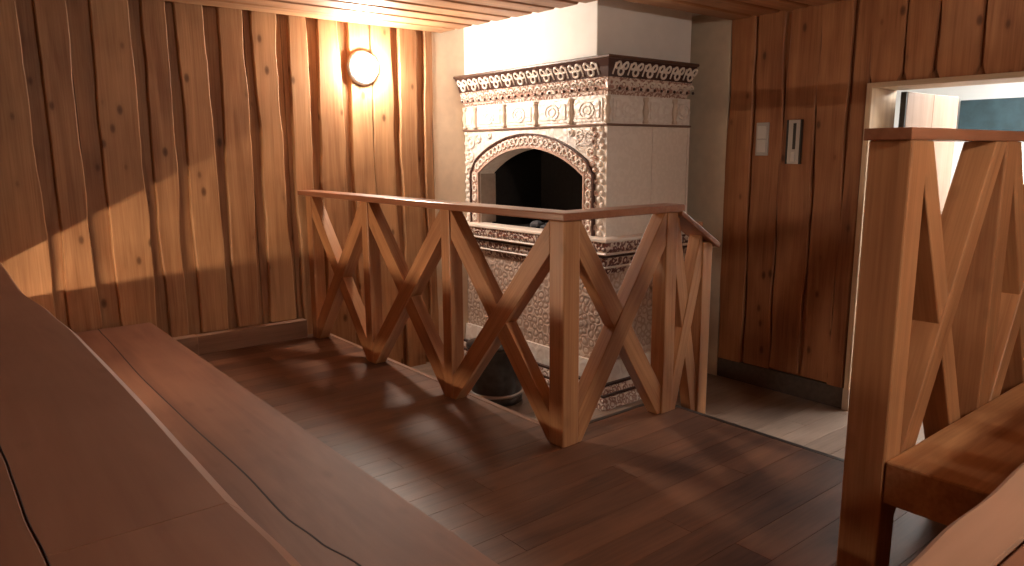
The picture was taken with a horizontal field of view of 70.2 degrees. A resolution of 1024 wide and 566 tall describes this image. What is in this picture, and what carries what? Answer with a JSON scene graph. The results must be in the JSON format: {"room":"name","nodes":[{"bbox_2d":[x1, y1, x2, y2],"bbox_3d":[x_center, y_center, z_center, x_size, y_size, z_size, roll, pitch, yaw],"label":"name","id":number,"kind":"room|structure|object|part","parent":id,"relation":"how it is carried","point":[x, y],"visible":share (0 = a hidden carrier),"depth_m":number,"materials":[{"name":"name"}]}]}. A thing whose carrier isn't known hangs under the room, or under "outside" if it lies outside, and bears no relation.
{"room":"sauna","nodes":[
{"label":"sauna","id":0,"kind":"room"},
{"bbox_2d":[0,0,491,366],"bbox_3d":[-1.747,-0.583,4.949,6.028,2.810,0.120,-8,13,-38],"label":"wall","id":1,"kind":"structure","parent":0,"point":[156,156],"depth_m":4.68,"materials":[{"name":"brown wood"}]},
{"bbox_2d":[172,318,307,355],"bbox_3d":[-1.923,0.384,4.834,1.170,0.130,0.080,-8,13,-38],"label":"baseboard","id":2,"kind":"structure","parent":1,"relation":"attached to","point":[206,343],"depth_m":4.90,"materials":[{"name":"brown wood"}]},
{"bbox_2d":[347,50,377,84],"bbox_3d":[-1.041,-1.542,5.201,0.244,0.244,0.129,-8,13,-38],"label":"wall lamp","id":3,"kind":"object","parent":1,"relation":"attached to","point":[362,66],"visible":1,"depth_m":5.16,"materials":[{"name":"white glass"}]},
{"bbox_2d":[162,0,848,32],"bbox_3d":[0.175,-1.466,2.461,6.119,0.200,6.115,-8,13,-38],"label":"ceiling","id":4,"kind":"structure","parent":0,"point":[439,16],"depth_m":4.65,"materials":[{"name":"brown wood"}]},
{"bbox_2d":[199,334,946,565],"bbox_3d":[-0.553,1.163,2.240,4.106,0.510,5.995,-8,13,-38],"label":"floor","id":5,"kind":"structure","parent":0,"point":[677,486],"depth_m":2.95,"materials":[{"name":"brown wood"}]},
{"bbox_2d":[0,263,300,565],"bbox_3d":[-1.258,0.643,1.592,0.830,0.751,5.930,-8,13,-38],"label":"bench","id":6,"kind":"object","parent":5,"relation":"on","point":[90,476],"visible":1,"depth_m":1.23,"materials":[{"name":"brown wood"}]},
{"bbox_2d":[75,322,499,565],"bbox_3d":[-1.120,0.711,2.631,0.730,0.251,4.530,-8,13,-38],"label":"bench","id":7,"kind":"object","parent":5,"relation":"on","point":[323,509],"visible":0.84,"depth_m":2.42,"materials":[{"name":"brown wood"}]},
{"bbox_2d":[330,333,539,425],"bbox_3d":[-0.550,0.552,4.330,0.030,0.048,2.475,-8,13,-38],"label":"trim","id":8,"kind":"structure","parent":5,"relation":"on","point":[332,335],"depth_m":3.92,"materials":[{"name":"brown wood"}]},
{"bbox_2d":[589,403,843,461],"bbox_3d":[0.915,0.762,3.122,0.691,0.051,1.324,-8,13,-38],"label":"trim","id":9,"kind":"structure","parent":5,"relation":"on","point":[642,404],"depth_m":3.47,"materials":[{"name":"brown wood"}]},
{"bbox_2d":[836,127,1023,565],"bbox_3d":[1.998,0.095,2.867,2.516,1.341,0.130,-8,13,-38],"label":"railing","id":10,"kind":"object","parent":5,"relation":"on","point":[939,332],"visible":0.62,"depth_m":2.20,"materials":[{"name":"brown wood"}]},
{"bbox_3d":[1.072,0.250,2.127,0.102,1.308,0.118,-8,13,-38],"label":"post","id":11,"kind":"part","parent":10,"relation":"part of","materials":[{"name":"brown wood"}]},
{"bbox_3d":[1.994,-0.549,2.752,2.516,0.033,0.130,-8,13,-38],"label":"handrail","id":12,"kind":"part","parent":10,"relation":"part of","materials":[{"name":"brown wood"}]},
{"bbox_3d":[1.626,0.167,2.568,0.102,1.308,0.118,-8,13,-38],"label":"post","id":13,"kind":"part","parent":10,"relation":"part of","materials":[{"name":"brown wood"}]},
{"bbox_2d":[464,0,691,74],"bbox_3d":[0.456,-1.793,5.520,0.962,0.386,1.475,-8,13,-38],"label":"chimney","id":14,"kind":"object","parent":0,"point":[599,27],"depth_m":5.02,"materials":[{"name":"white paint"}]},
{"bbox_2d":[412,362,924,458],"bbox_3d":[2.428,0.846,4.901,5.293,0.040,6.198,-8,13,-38],"label":"floor","id":15,"kind":"structure","parent":0,"point":[817,426],"depth_m":4.79,"materials":[{"name":"beige tile"}]},
{"bbox_2d":[466,337,522,406],"bbox_3d":[-0.109,0.580,5.042,0.420,0.466,0.410,-8,13,-38],"label":"bucket","id":16,"kind":"object","parent":15,"relation":"on","point":[498,383],"visible":0.43,"depth_m":4.89,"materials":[{"name":"metal"}]},
{"bbox_3d":[-0.110,0.400,5.009,0.408,0.040,0.408,-8,13,-38],"label":"lid","id":17,"kind":"part","parent":16,"relation":"part of","materials":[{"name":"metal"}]},
{"bbox_2d":[453,54,699,410],"bbox_3d":[0.436,-0.444,5.581,0.974,2.286,1.711,-8,13,-38],"label":"stove","id":18,"kind":"object","parent":15,"relation":"on","point":[605,130],"visible":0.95,"depth_m":5.08,"materials":[{"name":"white tile"}]},
{"bbox_3d":[0.440,-0.431,5.605,0.940,0.028,1.673,-8,13,-38],"label":"sill","id":19,"kind":"part","parent":18,"relation":"part of","materials":[{"name":"beige ceramic"}]},
{"bbox_3d":[0.414,-1.559,5.383,0.900,0.021,1.680,-8,13,-38],"label":"cornice lid","id":20,"kind":"part","parent":18,"relation":"part of","materials":[{"name":"brown"}]},
{"bbox_3d":[0.442,-0.385,5.622,0.928,0.067,1.661,-8,13,-38],"label":"moulding","id":21,"kind":"part","parent":18,"relation":"part of","materials":[{"name":"tile"}]},
{"bbox_3d":[0.444,-0.329,5.654,0.898,0.022,1.630,-8,13,-38],"label":"moulding dark","id":22,"kind":"part","parent":18,"relation":"part of","materials":[{"name":"brown ceramic"}]},
{"bbox_3d":[0.444,-0.289,5.661,0.898,0.056,1.630,-8,13,-38],"label":"moulding","id":23,"kind":"part","parent":18,"relation":"part of","materials":[{"name":"tile"}]},
{"bbox_3d":[0.447,-0.229,5.692,0.869,0.039,1.602,-8,13,-38],"label":"moulding","id":24,"kind":"part","parent":18,"relation":"part of","materials":[{"name":"tile"}]},
{"bbox_3d":[1.300,0.988,3.456,0.269,0.202,1.290,-8,13,-38],"label":"steps","id":25,"kind":"structure","parent":15,"relation":"on","visible":0},
{"bbox_2d":[297,190,719,447],"bbox_3d":[-0.214,0.083,4.469,1.086,1.239,2.712,-8,13,-38],"label":"railing","id":26,"kind":"object","parent":25,"relation":"on","point":[564,409],"visible":0.95,"depth_m":3.58,"materials":[{"name":"brown wood"}]},
{"bbox_3d":[-1.367,-0.110,5.102,0.080,1.000,0.080,-8,13,-38],"label":"post","id":27,"kind":"part","parent":26,"relation":"part of","materials":[{"name":"brown wood"}]},
{"bbox_3d":[-0.857,-0.003,4.483,0.080,1.000,0.080,-8,13,-38],"label":"post","id":28,"kind":"part","parent":26,"relation":"part of","materials":[{"name":"brown wood"}]},
{"bbox_3d":[-0.310,0.113,3.818,0.080,1.000,0.080,-8,13,-38],"label":"post","id":29,"kind":"part","parent":26,"relation":"part of","materials":[{"name":"brown wood"}]},
{"bbox_3d":[-0.332,-0.493,4.272,0.792,0.034,2.712,-8,13,-38],"label":"handrail","id":30,"kind":"part","parent":26,"relation":"part of","materials":[{"name":"brown wood"}]},
{"bbox_3d":[0.228,0.224,3.175,0.094,1.000,0.094,-8,13,-38],"label":"post","id":31,"kind":"part","parent":26,"relation":"part of","materials":[{"name":"brown wood"}]},
{"bbox_3d":[0.744,0.149,3.579,0.082,1.000,0.082,-8,13,-38],"label":"post","id":32,"kind":"part","parent":26,"relation":"part of","materials":[{"name":"brown wood"}]},
{"bbox_3d":[0.894,-0.273,3.632,0.320,0.207,0.130,-8,13,-38],"label":"stair handrail","id":33,"kind":"part","parent":26,"relation":"part of","materials":[{"name":"brown wood"}]},
{"bbox_3d":[0.966,0.298,3.788,0.078,1.040,0.082,-8,13,-38],"label":"post","id":34,"kind":"part","parent":26,"relation":"part of","materials":[{"name":"brown wood"}]},
{"bbox_2d":[687,0,1023,387],"bbox_3d":[2.466,-0.523,4.463,0.300,2.810,6.160,-8,13,-38],"label":"wall","id":35,"kind":"structure","parent":0,"point":[789,230],"depth_m":4.89,"materials":[{"name":"brown wood"}]},
{"bbox_2d":[755,122,769,155],"bbox_3d":[1.736,-0.994,5.033,0.021,0.223,0.100,-8,13,-38],"label":"light switch","id":36,"kind":"object","parent":35,"relation":"attached to","point":[762,130],"visible":1,"depth_m":5.03,"materials":[{"name":"grey plastic"}]},
{"bbox_2d":[717,357,843,408],"bbox_3d":[1.887,0.696,5.228,0.043,0.148,1.020,-8,13,-38],"label":"baseboard","id":37,"kind":"structure","parent":35,"relation":"attached to","point":[818,391],"depth_m":5.16,"materials":[{"name":"brown wood"}]},
{"bbox_2d":[785,119,803,163],"bbox_3d":[1.879,-0.940,4.855,0.031,0.290,0.108,-8,13,-38],"label":"wall control","id":38,"kind":"object","parent":35,"relation":"attached to","point":[794,133],"visible":1,"depth_m":4.85,"materials":[{"name":"grey metal"}]},
{"bbox_2d":[844,71,1023,389],"bbox_3d":[2.614,-0.142,4.354,0.332,2.095,0.990,-8,13,-38],"label":"door frame","id":39,"kind":"structure","parent":35,"relation":"in","point":[880,96],"depth_m":4.51,"materials":[{"name":"white wood"}]},
{"bbox_2d":[898,92,958,213],"bbox_3d":[2.751,-0.218,4.888,0.802,2.035,0.094,-8,13,-38],"label":"door leaf","id":40,"kind":"structure","parent":39,"relation":"attached to","point":[923,110],"depth_m":4.82,"materials":[{"name":"white wood"}]},
{"bbox_2d":[894,82,1023,184],"bbox_3d":[3.474,-0.566,5.517,2.581,2.510,6.200,-8,13,-38],"label":"wall","id":41,"kind":"structure","parent":0,"point":[1002,90],"depth_m":6.50,"materials":[{"name":"white paint"}]},
{"bbox_2d":[841,388,849,410],"bbox_3d":[2.321,0.752,4.899,0.320,0.148,0.044,-8,13,-38],"label":"trim","id":42,"kind":"structure","parent":41,"relation":"attached to","point":[845,395],"depth_m":4.80,"materials":[{"name":"paint"}]},
{"bbox_2d":[958,97,1023,130],"bbox_3d":[4.985,-1.288,5.368,0.050,0.285,3.060,-8,13,-38],"label":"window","id":43,"kind":"structure","parent":41,"relation":"attached to","point":[1003,114],"depth_m":6.32,"materials":[{"name":"blue glass"}]},
{"bbox_3d":[2.921,1.044,2.555,1.707,0.430,2.134,-8,13,-38],"label":"floor","id":44,"kind":"structure","parent":0,"visible":0},
{"bbox_2d":[883,382,1023,525],"bbox_3d":[2.137,0.585,2.789,2.499,0.402,0.293,-8,13,-38],"label":"bench","id":45,"kind":"object","parent":44,"relation":"on","point":[945,475],"visible":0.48,"depth_m":2.09,"materials":[{"name":"brown wood"}]},
{"bbox_2d":[907,463,1023,565],"bbox_3d":[1.937,0.606,1.687,4.179,0.750,0.761,-8,13,-38],"label":"bench","id":46,"kind":"object","parent":44,"relation":"on","point":[991,533],"visible":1,"depth_m":1.02,"materials":[{"name":"brown wood"}]}
]}

